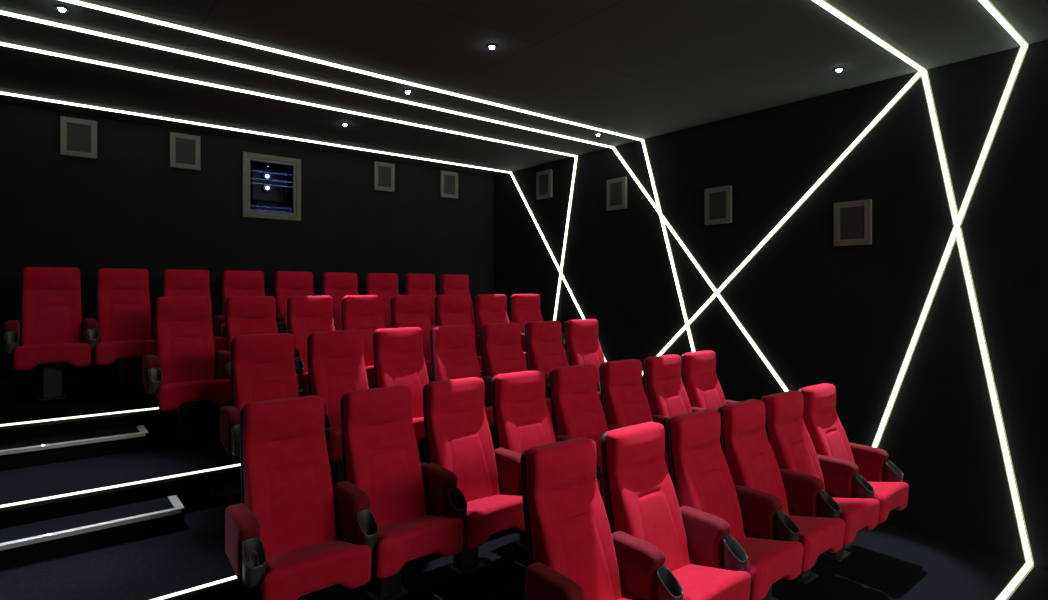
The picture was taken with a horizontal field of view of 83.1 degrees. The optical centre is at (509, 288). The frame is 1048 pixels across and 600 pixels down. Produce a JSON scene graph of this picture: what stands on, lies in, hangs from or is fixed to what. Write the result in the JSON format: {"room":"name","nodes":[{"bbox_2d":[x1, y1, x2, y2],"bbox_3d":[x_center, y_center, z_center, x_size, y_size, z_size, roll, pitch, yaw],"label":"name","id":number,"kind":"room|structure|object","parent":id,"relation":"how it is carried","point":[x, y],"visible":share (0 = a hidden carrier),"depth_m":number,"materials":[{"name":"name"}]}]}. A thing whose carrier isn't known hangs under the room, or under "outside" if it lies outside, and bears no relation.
{"room":"auditorium","nodes":[
{"label":"auditorium","id":0,"kind":"room"},
{"bbox_2d":[0,371,482,442],"bbox_3d":[-2.142,1.124,6.799,6.370,0.264,1.918,0,0,-39],"label":"floor","id":1,"kind":"structure","parent":0,"point":[21,404],"depth_m":4.99,"materials":[{"name":"carpet"}]},
{"bbox_2d":[4,267,98,400],"bbox_3d":[-4.047,0.399,5.239,0.647,1.184,0.632,0,0,-39],"label":"seat","id":2,"kind":"object","parent":1,"relation":"on","point":[51,315],"visible":0.98,"depth_m":5.27,"materials":[{"name":"red fabric upholstery"},{"name":"black plastic"},{"name":"black steel"}]},
{"bbox_2d":[13,343,90,370],"bbox_3d":[-4.008,0.575,5.190,0.521,0.210,0.506,0,0,-39],"label":"seat cushion","id":3,"kind":"object","parent":2,"relation":"on","point":[26,356],"depth_m":5.01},
{"bbox_2d":[0,407,173,429],"bbox_3d":[-3.431,1.012,4.529,1.517,0.041,0.024,0,0,-39],"label":"light strip","id":4,"kind":"object","parent":1,"relation":"attached to","point":[148,410],"visible":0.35,"depth_m":4.58,"materials":[{"name":"glowing white light diffuser"}]},
{"bbox_2d":[95,268,154,393],"bbox_3d":[-3.593,0.399,5.601,0.584,1.184,0.632,0,0,-39],"label":"seat","id":5,"kind":"object","parent":1,"relation":"on","point":[123,311],"visible":0.85,"depth_m":5.63,"materials":[{"name":"red fabric upholstery"},{"name":"black plastic"},{"name":"black steel"}]},
{"bbox_2d":[95,340,154,364],"bbox_3d":[-3.578,0.575,5.533,0.521,0.210,0.506,0,0,-39],"label":"seat cushion","id":6,"kind":"object","parent":5,"relation":"on","point":[106,351],"depth_m":5.32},
{"bbox_2d":[162,269,225,356],"bbox_3d":[-3.163,0.399,5.944,0.584,1.184,0.632,0,0,-39],"label":"seat","id":7,"kind":"object","parent":1,"relation":"on","point":[176,283],"visible":0.33,"depth_m":6.03,"materials":[{"name":"red fabric upholstery"},{"name":"black plastic"},{"name":"black steel"}]},
{"bbox_2d":[214,337,225,356],"bbox_3d":[-3.148,0.575,5.876,0.521,0.210,0.506,0,0,-39],"label":"seat cushion","id":8,"kind":"object","parent":7,"relation":"on","point":[219,342],"depth_m":5.80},
{"bbox_2d":[221,270,286,332],"bbox_3d":[-2.733,0.399,6.287,0.584,1.184,0.632,0,0,-39],"label":"seat","id":9,"kind":"object","parent":1,"relation":"on","point":[233,283],"visible":0.38,"depth_m":6.36,"materials":[{"name":"red fabric upholstery"},{"name":"black plastic"},{"name":"black steel"}]},
{"bbox_2d":[274,271,336,330],"bbox_3d":[-2.303,0.399,6.630,0.584,1.184,0.632,0,0,-39],"label":"seat","id":10,"kind":"object","parent":1,"relation":"on","point":[287,284],"visible":0.32,"depth_m":6.69,"materials":[{"name":"red fabric"},{"name":"black plastic"},{"name":"black steel"}]},
{"bbox_2d":[321,272,358,330],"bbox_3d":[-1.873,0.399,6.973,0.584,1.184,0.632,0,0,-39],"label":"seat","id":11,"kind":"object","parent":1,"relation":"on","point":[337,285],"visible":0.32,"depth_m":7.04,"materials":[{"name":"red fabric"}]},
{"bbox_2d":[364,273,398,327],"bbox_3d":[-1.443,0.399,7.316,0.584,1.184,0.632,0,0,-39],"label":"seat","id":12,"kind":"object","parent":1,"relation":"on","point":[385,285],"visible":0.37,"depth_m":7.39,"materials":[{"name":"red fabric"}]},
{"bbox_2d":[404,274,435,327],"bbox_3d":[-1.013,0.399,7.659,0.584,1.184,0.632,0,0,-39],"label":"seat","id":13,"kind":"object","parent":1,"relation":"on","point":[414,284],"visible":0.27,"depth_m":7.75,"materials":[{"name":"red fabric"}]},
{"bbox_2d":[440,274,475,334],"bbox_3d":[-0.583,0.399,8.002,0.584,1.184,0.632,0,0,-39],"label":"seat","id":14,"kind":"object","parent":1,"relation":"on","point":[450,284],"visible":0.31,"depth_m":8.10,"materials":[{"name":"red fabric"}]},
{"bbox_2d":[0,103,493,389],"bbox_3d":[-2.802,0.118,7.627,6.370,3.860,0.200,0,0,-39],"label":"wall","id":15,"kind":"structure","parent":0,"point":[126,207],"depth_m":6.82,"materials":[{"name":"black fabric"}]},
{"bbox_2d":[60,116,96,158],"bbox_3d":[-4.471,-1.562,6.139,0.310,0.395,0.044,0,0,-39],"label":"wall speaker","id":16,"kind":"object","parent":15,"relation":"attached to","point":[78,137],"visible":1,"depth_m":6.12,"materials":[{"name":"plastic"}]},
{"bbox_2d":[67,122,90,152],"bbox_3d":[-4.464,-1.562,6.130,0.206,0.291,0.009,0,0,-39],"label":"grille","id":17,"kind":"object","parent":16,"relation":"attached to","point":[78,133],"depth_m":6.12,"materials":[{"name":"fabric"}]},
{"bbox_2d":[170,132,200,170],"bbox_3d":[-3.702,-1.562,6.752,0.310,0.395,0.044,0,0,-39],"label":"wall speaker","id":18,"kind":"object","parent":15,"relation":"attached to","point":[185,149],"visible":1,"depth_m":6.74,"materials":[{"name":"plastic"}]},
{"bbox_2d":[176,138,194,164],"bbox_3d":[-3.696,-1.562,6.743,0.206,0.291,0.009,0,0,-39],"label":"grille","id":19,"kind":"object","parent":18,"relation":"attached to","point":[185,147],"depth_m":6.74,"materials":[{"name":"fabric"}]},
{"bbox_2d":[242,152,300,220],"bbox_3d":[-2.956,-1.258,7.367,0.700,0.786,0.055,0,0,-39],"label":"window","id":20,"kind":"structure","parent":15,"relation":"in","point":[247,157],"depth_m":7.33,"materials":[{"name":"grey wood"}]},
{"bbox_2d":[374,161,394,191],"bbox_3d":[-1.760,-1.565,8.301,0.310,0.395,0.044,0,0,-39],"label":"wall speaker","id":21,"kind":"object","parent":15,"relation":"attached to","point":[384,173],"visible":1,"depth_m":8.29,"materials":[{"name":"plastic"}]},
{"bbox_2d":[378,166,390,187],"bbox_3d":[-1.753,-1.565,8.293,0.206,0.291,0.009,0,0,-39],"label":"grille","id":22,"kind":"object","parent":21,"relation":"attached to","point":[384,172],"depth_m":8.29,"materials":[{"name":"fabric"}]},
{"bbox_2d":[440,170,457,198],"bbox_3d":[-0.917,-1.572,8.973,0.310,0.395,0.044,0,0,-39],"label":"wall speaker","id":23,"kind":"object","parent":15,"relation":"attached to","point":[448,180],"visible":1,"depth_m":8.95,"materials":[{"name":"plastic"}]},
{"bbox_2d":[444,175,454,194],"bbox_3d":[-0.911,-1.572,8.964,0.206,0.291,0.009,0,0,-39],"label":"grille","id":24,"kind":"object","parent":23,"relation":"attached to","point":[449,180],"depth_m":8.96,"materials":[{"name":"fabric"}]},
{"bbox_2d":[0,404,494,528],"bbox_3d":[-1.181,1.388,5.594,6.370,0.264,1.164,0,0,-39],"label":"floor","id":25,"kind":"structure","parent":0,"point":[167,456],"depth_m":4.03,"materials":[{"name":"carpet"}]},
{"bbox_2d":[0,425,148,470],"bbox_3d":[-3.415,1.186,4.328,1.292,0.140,0.314,0,0,-39],"label":"step","id":26,"kind":"structure","parent":25,"relation":"on","point":[55,449],"depth_m":4.35,"materials":[{"name":"fabric"}]},
{"bbox_2d":[0,464,240,511],"bbox_3d":[-2.572,1.276,3.725,1.857,0.041,0.024,0,0,-39],"label":"light strip","id":27,"kind":"object","parent":25,"relation":"attached to","point":[114,488],"visible":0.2,"depth_m":3.76,"materials":[{"name":"glowing white light diffuser"}]},
{"bbox_2d":[142,296,231,440],"bbox_3d":[-2.657,0.663,4.909,0.647,1.184,0.632,0,0,-39],"label":"seat","id":28,"kind":"object","parent":25,"relation":"on","point":[183,370],"visible":0.96,"depth_m":4.94,"materials":[{"name":"red fabric upholstery"},{"name":"black plastic"},{"name":"black steel"}]},
{"bbox_2d":[156,379,231,410],"bbox_3d":[-2.618,0.839,4.860,0.521,0.210,0.506,0,0,-39],"label":"seat cushion","id":29,"kind":"object","parent":28,"relation":"on","point":[171,393],"depth_m":4.67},
{"bbox_2d":[225,296,303,389],"bbox_3d":[-2.203,0.663,5.271,0.584,1.184,0.632,0,0,-39],"label":"seat","id":30,"kind":"object","parent":25,"relation":"on","point":[244,315],"visible":0.38,"depth_m":5.34,"materials":[{"name":"red fabric"},{"name":"black plastic"},{"name":"black steel"}]},
{"bbox_2d":[287,296,334,395],"bbox_3d":[-1.773,0.663,5.614,0.584,1.184,0.632,0,0,-39],"label":"seat","id":31,"kind":"object","parent":25,"relation":"on","point":[306,315],"visible":0.39,"depth_m":5.67,"materials":[{"name":"red fabric"},{"name":"black plastic"},{"name":"black steel"}]},
{"bbox_2d":[299,372,308,394],"bbox_3d":[-1.758,0.839,5.545,0.521,0.210,0.506,0,0,-39],"label":"seat cushion","id":32,"kind":"object","parent":31,"relation":"on","point":[303,383],"depth_m":5.21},
{"bbox_2d":[342,295,385,388],"bbox_3d":[-1.343,0.663,5.957,0.584,1.184,0.632,0,0,-39],"label":"seat","id":33,"kind":"object","parent":25,"relation":"on","point":[364,313],"visible":0.45,"depth_m":6.01,"materials":[{"name":"red fabric"},{"name":"black plastic"},{"name":"black steel"}]},
{"bbox_2d":[365,365,374,387],"bbox_3d":[-1.328,0.839,5.888,0.521,0.210,0.506,0,0,-39],"label":"seat cushion","id":34,"kind":"object","parent":33,"relation":"on","point":[369,368],"depth_m":5.59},
{"bbox_2d":[390,295,431,376],"bbox_3d":[-0.913,0.663,6.300,0.584,1.184,0.632,0,0,-39],"label":"seat","id":35,"kind":"object","parent":25,"relation":"on","point":[406,310],"visible":0.35,"depth_m":6.38,"materials":[{"name":"red fabric"},{"name":"black plastic"},{"name":"black steel"}]},
{"bbox_2d":[425,360,431,375],"bbox_3d":[-0.898,0.839,6.231,0.521,0.210,0.506,0,0,-39],"label":"seat cushion","id":36,"kind":"object","parent":35,"relation":"on","point":[428,362],"depth_m":5.99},
{"bbox_2d":[434,294,482,370],"bbox_3d":[-0.483,0.663,6.643,0.584,1.184,0.632,0,0,-39],"label":"seat","id":37,"kind":"object","parent":25,"relation":"on","point":[449,309],"visible":0.34,"depth_m":6.73,"materials":[{"name":"red fabric"},{"name":"black plastic"},{"name":"black steel"}]},
{"bbox_2d":[477,356,482,370],"bbox_3d":[-0.468,0.839,6.574,0.521,0.210,0.506,0,0,-39],"label":"seat cushion","id":38,"kind":"object","parent":37,"relation":"on","point":[479,357],"depth_m":6.38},
{"bbox_2d":[474,294,527,369],"bbox_3d":[-0.053,0.663,6.986,0.584,1.184,0.632,0,0,-39],"label":"seat","id":39,"kind":"object","parent":25,"relation":"on","point":[488,308],"visible":0.32,"depth_m":7.05,"materials":[{"name":"red fabric"},{"name":"black plastic"},{"name":"black steel"}]},
{"bbox_2d":[510,294,565,353],"bbox_3d":[0.377,0.663,7.329,0.584,1.184,0.632,0,0,-39],"label":"seat","id":40,"kind":"object","parent":25,"relation":"on","point":[524,308],"visible":0.34,"depth_m":7.39,"materials":[{"name":"red fabric"},{"name":"black plastic"},{"name":"black steel"}]},
{"bbox_2d":[0,446,518,599],"bbox_3d":[-0.455,1.652,4.684,6.370,0.264,1.165,0,0,-39],"label":"floor","id":41,"kind":"structure","parent":0,"point":[146,568],"depth_m":3.21,"materials":[{"name":"carpet"}]},
{"bbox_2d":[0,495,184,569],"bbox_3d":[-2.670,1.450,3.435,1.342,0.140,0.309,0,0,-39],"label":"step","id":42,"kind":"structure","parent":41,"relation":"on","point":[28,543],"depth_m":3.47,"materials":[{"name":"fabric"}]},
{"bbox_2d":[148,575,238,599],"bbox_3d":[-1.928,1.540,2.748,1.647,0.041,0.024,0,0,-39],"label":"light strip","id":43,"kind":"object","parent":41,"relation":"attached to","point":[216,584],"visible":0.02,"depth_m":3.02,"materials":[{"name":"white plastic"}]},
{"bbox_2d":[220,333,330,456],"bbox_3d":[-1.650,0.927,4.138,0.647,1.184,0.632,0,0,-39],"label":"seat","id":44,"kind":"object","parent":41,"relation":"on","point":[262,365],"visible":0.51,"depth_m":4.21,"materials":[{"name":"red fabric"},{"name":"black plastic"},{"name":"black steel"}]},
{"bbox_2d":[307,330,368,489],"bbox_3d":[-1.196,0.927,4.501,0.584,1.184,0.632,0,0,-39],"label":"seat","id":45,"kind":"object","parent":41,"relation":"on","point":[336,366],"visible":0.53,"depth_m":4.54,"materials":[{"name":"red fabric"},{"name":"black plastic"},{"name":"black steel"}]},
{"bbox_2d":[326,429,341,460],"bbox_3d":[-1.181,1.103,4.432,0.521,0.210,0.506,0,0,-39],"label":"seat cushion","id":46,"kind":"object","parent":45,"relation":"on","point":[334,446],"depth_m":4.11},
{"bbox_2d":[373,327,428,441],"bbox_3d":[-0.766,0.927,4.844,0.584,1.184,0.632,0,0,-39],"label":"seat","id":47,"kind":"object","parent":41,"relation":"on","point":[398,356],"visible":0.51,"depth_m":4.91,"materials":[{"name":"red fabric"},{"name":"black plastic"},{"name":"black steel"}]},
{"bbox_2d":[412,417,424,441],"bbox_3d":[-0.751,1.103,4.775,0.521,0.210,0.506,0,0,-39],"label":"seat cushion","id":48,"kind":"object","parent":47,"relation":"on","point":[418,422],"depth_m":4.51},
{"bbox_2d":[430,325,493,425],"bbox_3d":[-0.336,0.927,5.187,0.584,1.184,0.632,0,0,-39],"label":"seat","id":49,"kind":"object","parent":41,"relation":"on","point":[453,352],"visible":0.33,"depth_m":5.26,"materials":[{"name":"red fabric"},{"name":"black plastic"},{"name":"black steel"}]},
{"bbox_2d":[485,406,493,425],"bbox_3d":[-0.321,1.103,5.118,0.521,0.210,0.506,0,0,-39],"label":"seat cushion","id":50,"kind":"object","parent":49,"relation":"on","point":[488,410],"depth_m":4.93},
{"bbox_2d":[480,322,552,419],"bbox_3d":[0.094,0.927,5.530,0.584,1.184,0.632,0,0,-39],"label":"seat","id":51,"kind":"object","parent":41,"relation":"on","point":[501,348],"visible":0.38,"depth_m":5.58,"materials":[{"name":"red fabric"},{"name":"black plastic"},{"name":"black steel"}]},
{"bbox_2d":[488,398,552,419],"bbox_3d":[0.109,1.103,5.461,0.521,0.210,0.506,0,0,-39],"label":"seat cushion","id":52,"kind":"object","parent":51,"relation":"on","point":[548,400],"depth_m":5.35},
{"bbox_2d":[525,321,599,424],"bbox_3d":[0.524,0.927,5.872,0.584,1.184,0.632,0,0,-39],"label":"seat","id":53,"kind":"object","parent":41,"relation":"on","point":[545,351],"visible":0.44,"depth_m":5.93,"materials":[{"name":"red fabric"},{"name":"black plastic"},{"name":"black steel"}]},
{"bbox_2d":[564,319,604,404],"bbox_3d":[0.954,0.927,6.215,0.584,1.184,0.632,0,0,-39],"label":"seat","id":54,"kind":"object","parent":41,"relation":"on","point":[582,344],"visible":0.41,"depth_m":6.28,"materials":[{"name":"red fabric"},{"name":"black plastic"},{"name":"black steel"}]},
{"bbox_2d":[250,165,286,211],"bbox_3d":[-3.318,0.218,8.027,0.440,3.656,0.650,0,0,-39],"label":"projector","id":55,"kind":"object","parent":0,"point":[268,185],"visible":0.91,"depth_m":7.84,"materials":[{"name":"black metal"}]},
{"bbox_2d":[250,164,291,212],"bbox_3d":[-3.706,0.118,8.761,6.370,3.860,0.100,0,0,-39],"label":"wall","id":56,"kind":"structure","parent":0,"point":[286,207],"depth_m":8.98,"materials":[{"name":"paint"}]},
{"bbox_2d":[310,504,624,599],"bbox_3d":[0.271,1.916,3.773,6.370,0.264,1.164,0,0,-39],"label":"floor","id":57,"kind":"structure","parent":0,"point":[503,577],"depth_m":3.61,"materials":[{"name":"carpet"}]},
{"bbox_2d":[225,395,377,599],"bbox_3d":[-1.069,1.191,3.009,0.647,1.184,0.632,0,0,-39],"label":"seat","id":58,"kind":"object","parent":57,"relation":"on","point":[289,514],"visible":1,"depth_m":3.03,"materials":[{"name":"red fabric"},{"name":"black plastic"},{"name":"black steel"}]},
{"bbox_2d":[259,539,371,599],"bbox_3d":[-1.030,1.367,2.960,0.521,0.210,0.506,0,0,-39],"label":"seat cushion","id":59,"kind":"object","parent":58,"relation":"on","point":[293,568],"depth_m":2.81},
{"bbox_2d":[341,385,466,599],"bbox_3d":[-0.615,1.191,3.372,0.584,1.184,0.632,0,0,-39],"label":"seat","id":60,"kind":"object","parent":57,"relation":"on","point":[380,453],"visible":0.91,"depth_m":3.40,"materials":[{"name":"red fabric"},{"name":"black plastic"},{"name":"black steel"}]},
{"bbox_2d":[372,515,463,578],"bbox_3d":[-0.600,1.367,3.303,0.521,0.210,0.506,0,0,-39],"label":"seat cushion","id":61,"kind":"object","parent":60,"relation":"on","point":[402,539],"depth_m":3.13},
{"bbox_2d":[423,377,524,575],"bbox_3d":[-0.185,1.191,3.715,0.584,1.184,0.632,0,0,-39],"label":"seat","id":62,"kind":"object","parent":57,"relation":"on","point":[458,439],"visible":0.81,"depth_m":3.75,"materials":[{"name":"red fabric"},{"name":"black plastic"},{"name":"black steel"}]},
{"bbox_2d":[432,494,524,548],"bbox_3d":[-0.170,1.367,3.646,0.521,0.210,0.506,0,0,-39],"label":"seat cushion","id":63,"kind":"object","parent":62,"relation":"on","point":[487,514],"depth_m":3.43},
{"bbox_2d":[491,370,599,550],"bbox_3d":[0.245,1.191,4.057,0.584,1.184,0.632,0,0,-39],"label":"seat","id":64,"kind":"object","parent":57,"relation":"on","point":[522,421],"visible":0.5,"depth_m":4.11,"materials":[{"name":"red fabric"},{"name":"black plastic"},{"name":"black steel"}]},
{"bbox_2d":[501,479,599,494],"bbox_3d":[0.260,1.367,3.989,0.521,0.210,0.506,0,0,-39],"label":"seat cushion","id":65,"kind":"object","parent":64,"relation":"on","point":[502,492],"depth_m":3.98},
{"bbox_2d":[549,364,621,503],"bbox_3d":[0.675,1.191,4.400,0.584,1.184,0.632,0,0,-39],"label":"seat","id":66,"kind":"object","parent":57,"relation":"on","point":[577,410],"visible":0.52,"depth_m":4.46,"materials":[{"name":"red fabric"},{"name":"black plastic"},{"name":"black steel"}]},
{"bbox_2d":[600,465,605,503],"bbox_3d":[0.690,1.367,4.332,0.521,0.210,0.506,0,0,-39],"label":"seat cushion","id":67,"kind":"object","parent":66,"relation":"on","point":[602,492],"depth_m":4.00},
{"bbox_2d":[599,359,668,471],"bbox_3d":[1.105,1.191,4.743,0.584,1.184,0.632,0,0,-39],"label":"seat","id":68,"kind":"object","parent":57,"relation":"on","point":[625,403],"visible":0.5,"depth_m":4.80,"materials":[{"name":"red fabric"},{"name":"black plastic"},{"name":"black steel"}]},
{"bbox_2d":[665,451,668,471],"bbox_3d":[1.120,1.367,4.675,0.521,0.210,0.506,0,0,-39],"label":"seat cushion","id":69,"kind":"object","parent":68,"relation":"on","point":[666,459],"depth_m":4.41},
{"bbox_2d":[642,354,703,417],"bbox_3d":[1.535,1.191,5.086,0.584,1.184,0.632,0,0,-39],"label":"seat","id":70,"kind":"object","parent":57,"relation":"on","point":[665,392],"visible":0.41,"depth_m":5.14,"materials":[{"name":"red fabric"}]},
{"bbox_2d":[680,350,738,410],"bbox_3d":[1.965,1.191,5.429,0.584,1.184,0.632,0,0,-39],"label":"seat","id":71,"kind":"object","parent":57,"relation":"on","point":[700,381],"visible":0.47,"depth_m":5.48,"materials":[{"name":"red fabric"}]},
{"bbox_2d":[0,0,1047,175],"bbox_3d":[0.818,-1.912,3.089,6.770,0.200,14.610,0,0,-39],"label":"ceiling","id":72,"kind":"structure","parent":0,"point":[643,69],"depth_m":4.70,"materials":[{"name":"paint"}]},
{"bbox_2d":[54,5,69,11],"bbox_3d":[-2.891,-1.799,3.820,0.080,0.026,0.080,0,0,-39],"label":"recessed light","id":73,"kind":"object","parent":72,"relation":"in","point":[60,8],"visible":1,"depth_m":3.81,"materials":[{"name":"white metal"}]},
{"bbox_2d":[0,91,510,172],"bbox_3d":[-2.466,-1.800,7.205,6.363,0.021,0.046,0,0,-39],"label":"light strip","id":74,"kind":"object","parent":72,"relation":"attached to","point":[1,92],"visible":1,"depth_m":6.60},
{"bbox_2d":[0,41,577,156],"bbox_3d":[-1.568,-1.800,6.079,6.363,0.021,0.046,0,0,-39],"label":"light strip","id":75,"kind":"object","parent":72,"relation":"attached to","point":[2,43],"visible":1,"depth_m":5.40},
{"bbox_2d":[0,9,613,147],"bbox_3d":[-1.162,-1.800,5.571,6.363,0.021,0.046,0,0,-39],"label":"light strip","id":76,"kind":"object","parent":72,"relation":"attached to","point":[3,12],"visible":1,"depth_m":4.84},
{"bbox_2d":[60,0,642,140],"bbox_3d":[-0.867,-1.800,5.200,6.363,0.021,0.046,0,0,-39],"label":"light strip","id":77,"kind":"object","parent":72,"relation":"attached to","point":[78,2],"visible":1,"depth_m":4.64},
{"bbox_2d":[487,44,496,49],"bbox_3d":[-0.131,-1.799,4.419,0.080,0.026,0.080,0,0,-39],"label":"recessed light","id":78,"kind":"object","parent":72,"relation":"in","point":[490,46],"visible":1,"depth_m":4.40,"materials":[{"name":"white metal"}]},
{"bbox_2d":[812,0,926,71],"bbox_3d":[0.951,-1.800,2.920,6.363,0.021,0.046,0,0,-39],"label":"light strip","id":79,"kind":"object","parent":72,"relation":"attached to","point":[823,3],"visible":1,"depth_m":4.16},
{"bbox_2d":[978,0,1028,47],"bbox_3d":[1.353,-1.800,2.416,6.363,0.021,0.046,0,0,-39],"label":"light strip","id":80,"kind":"object","parent":72,"relation":"attached to","point":[988,5],"visible":1,"depth_m":3.99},
{"bbox_2d":[494,40,1047,569],"bbox_3d":[3.386,0.118,5.137,0.200,3.860,14.610,0,0,-39],"label":"wall","id":81,"kind":"structure","parent":0,"point":[819,311],"depth_m":5.25,"materials":[{"name":"black fabric"}]},
{"bbox_2d":[536,169,552,199],"bbox_3d":[0.508,-1.500,8.548,0.044,0.395,0.310,0,0,-39],"label":"wall speaker","id":82,"kind":"object","parent":81,"relation":"attached to","point":[544,179],"visible":1,"depth_m":8.53,"materials":[{"name":"plastic"}]},
{"bbox_2d":[539,174,547,194],"bbox_3d":[0.500,-1.500,8.541,0.009,0.291,0.206,0,0,-39],"label":"grille","id":83,"kind":"object","parent":82,"relation":"attached to","point":[543,178],"depth_m":8.54,"materials":[{"name":"fabric"}]},
{"bbox_2d":[510,172,606,361],"bbox_3d":[0.693,-0.283,8.335,0.021,3.075,2.211,0,0,-39],"label":"light strip","id":84,"kind":"object","parent":81,"relation":"attached to","point":[511,173],"visible":0.65,"depth_m":8.47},
{"bbox_2d":[553,156,577,320],"bbox_3d":[0.745,-0.411,8.269,0.022,2.802,0.589,0,0,-39],"label":"light strip","id":85,"kind":"object","parent":81,"relation":"attached to","point":[576,158],"visible":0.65,"depth_m":8.21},
{"bbox_2d":[607,177,626,210],"bbox_3d":[1.361,-1.193,7.478,0.044,0.395,0.310,0,0,-39],"label":"wall speaker","id":86,"kind":"object","parent":81,"relation":"attached to","point":[617,187],"visible":1,"depth_m":7.45,"materials":[{"name":"plastic"}]},
{"bbox_2d":[610,182,621,205],"bbox_3d":[1.353,-1.193,7.472,0.009,0.291,0.206,0,0,-39],"label":"grille","id":87,"kind":"object","parent":86,"relation":"attached to","point":[615,187],"depth_m":7.47,"materials":[{"name":"fabric"}]},
{"bbox_2d":[641,139,695,351],"bbox_3d":[1.909,-0.150,6.809,0.023,3.334,0.994,0,0,-39],"label":"light strip","id":88,"kind":"object","parent":81,"relation":"attached to","point":[680,295],"visible":0.65,"depth_m":6.87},
{"bbox_2d":[612,146,789,391],"bbox_3d":[2.209,-0.015,6.433,0.022,3.621,2.904,0,0,-39],"label":"light strip","id":89,"kind":"object","parent":81,"relation":"attached to","point":[727,307],"visible":0.65,"depth_m":6.49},
{"bbox_2d":[705,185,731,224],"bbox_3d":[2.250,-0.890,6.364,0.044,0.395,0.310,0,0,-39],"label":"wall speaker","id":90,"kind":"object","parent":81,"relation":"attached to","point":[718,200],"visible":1,"depth_m":6.35,"materials":[{"name":"plastic"}]},
{"bbox_2d":[709,191,725,219],"bbox_3d":[2.241,-0.890,6.357,0.009,0.291,0.206,0,0,-39],"label":"grille","id":91,"kind":"object","parent":90,"relation":"attached to","point":[717,199],"depth_m":6.36,"materials":[{"name":"fabric"}]},
{"bbox_2d":[642,71,921,376],"bbox_3d":[2.447,-0.275,6.134,0.023,3.086,3.155,0,0,-39],"label":"light strip","id":92,"kind":"object","parent":81,"relation":"attached to","point":[912,81],"visible":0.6,"depth_m":5.68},
{"bbox_2d":[834,199,871,245],"bbox_3d":[3.087,-0.585,5.314,0.044,0.395,0.310,0,0,-39],"label":"wall speaker","id":93,"kind":"object","parent":81,"relation":"attached to","point":[852,219],"visible":1,"depth_m":5.30,"materials":[{"name":"plastic"}]},
{"bbox_2d":[840,206,863,239],"bbox_3d":[3.079,-0.585,5.308,0.009,0.291,0.206,0,0,-39],"label":"grille","id":94,"kind":"object","parent":93,"relation":"attached to","point":[851,217],"depth_m":5.30,"materials":[{"name":"fabric"}]},
{"bbox_2d":[871,46,1028,447],"bbox_3d":[3.478,-0.017,4.840,0.025,3.598,1.178,0,0,-39],"label":"light strip","id":95,"kind":"object","parent":81,"relation":"attached to","point":[1022,51],"visible":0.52,"depth_m":4.75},
{"bbox_2d":[921,70,1033,563],"bbox_3d":[3.640,0.120,4.636,0.024,3.849,0.719,0,0,-39],"label":"light strip","id":96,"kind":"object","parent":81,"relation":"attached to","point":[1024,538],"visible":1,"depth_m":4.61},
{"bbox_2d":[772,523,1047,599],"bbox_3d":[0.818,2.148,3.089,6.770,0.200,14.610,0,0,-39],"label":"floor","id":97,"kind":"structure","parent":0,"point":[885,562],"depth_m":4.25,"materials":[{"name":"carpet"}]},
{"bbox_2d":[520,437,682,599],"bbox_3d":[0.401,1.405,2.730,0.647,1.284,0.632,0,0,-39],"label":"seat","id":98,"kind":"object","parent":97,"relation":"on","point":[573,553],"visible":1,"depth_m":2.79,"materials":[{"name":"red fabric"},{"name":"black plastic"},{"name":"black steel"}]},
{"bbox_2d":[601,422,750,599],"bbox_3d":[0.864,1.405,3.099,0.584,1.284,0.632,0,0,-39],"label":"seat","id":99,"kind":"object","parent":97,"relation":"on","point":[641,500],"visible":0.8,"depth_m":3.14,"materials":[{"name":"red fabric"}]},
{"bbox_2d":[621,564,750,599],"bbox_3d":[0.878,1.531,3.030,0.521,0.210,0.506,0,0,-39],"label":"seat cushion","id":100,"kind":"object","parent":99,"relation":"on","point":[706,581],"depth_m":2.94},
{"bbox_2d":[665,409,803,599],"bbox_3d":[1.302,1.405,3.449,0.584,1.284,0.632,0,0,-39],"label":"seat","id":101,"kind":"object","parent":97,"relation":"on","point":[699,471],"visible":0.81,"depth_m":3.48,"materials":[{"name":"red fabric"}]},
{"bbox_2d":[689,537,803,599],"bbox_3d":[1.317,1.531,3.380,0.521,0.210,0.506,0,0,-39],"label":"seat cushion","id":102,"kind":"object","parent":101,"relation":"on","point":[770,559],"depth_m":3.21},
{"bbox_2d":[717,399,844,599],"bbox_3d":[1.732,1.405,3.792,0.584,1.284,0.632,0,0,-39],"label":"seat","id":103,"kind":"object","parent":97,"relation":"on","point":[747,450],"visible":0.7,"depth_m":3.83,"materials":[{"name":"red fabric"}]},
{"bbox_2d":[744,515,844,570],"bbox_3d":[1.747,1.531,3.723,0.521,0.210,0.506,0,0,-39],"label":"seat cushion","id":104,"kind":"object","parent":103,"relation":"on","point":[817,535],"depth_m":3.55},
{"bbox_2d":[761,390,879,584],"bbox_3d":[2.162,1.405,4.135,0.584,1.284,0.632,0,0,-39],"label":"seat","id":105,"kind":"object","parent":97,"relation":"on","point":[791,443],"visible":0.62,"depth_m":4.16,"materials":[{"name":"red fabric"}]},
{"bbox_2d":[788,497,879,545],"bbox_3d":[2.177,1.531,4.066,0.521,0.210,0.506,0,0,-39],"label":"seat cushion","id":106,"kind":"object","parent":105,"relation":"on","point":[858,513],"depth_m":3.88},
{"bbox_2d":[798,383,908,561],"bbox_3d":[2.592,1.405,4.478,0.584,1.284,0.632,0,0,-39],"label":"seat","id":107,"kind":"object","parent":97,"relation":"on","point":[828,436],"visible":0.62,"depth_m":4.51,"materials":[{"name":"red fabric"}]},
{"bbox_2d":[830,482,908,523],"bbox_3d":[2.607,1.531,4.409,0.521,0.210,0.506,0,0,-39],"label":"seat cushion","id":108,"kind":"object","parent":107,"relation":"on","point":[890,495],"depth_m":4.21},
{"bbox_2d":[995,562,1033,599],"bbox_3d":[1.369,2.037,2.396,6.363,0.021,0.054,0,0,-39],"label":"light strip","id":109,"kind":"object","parent":97,"relation":"on","point":[1011,587],"visible":1,"depth_m":4.09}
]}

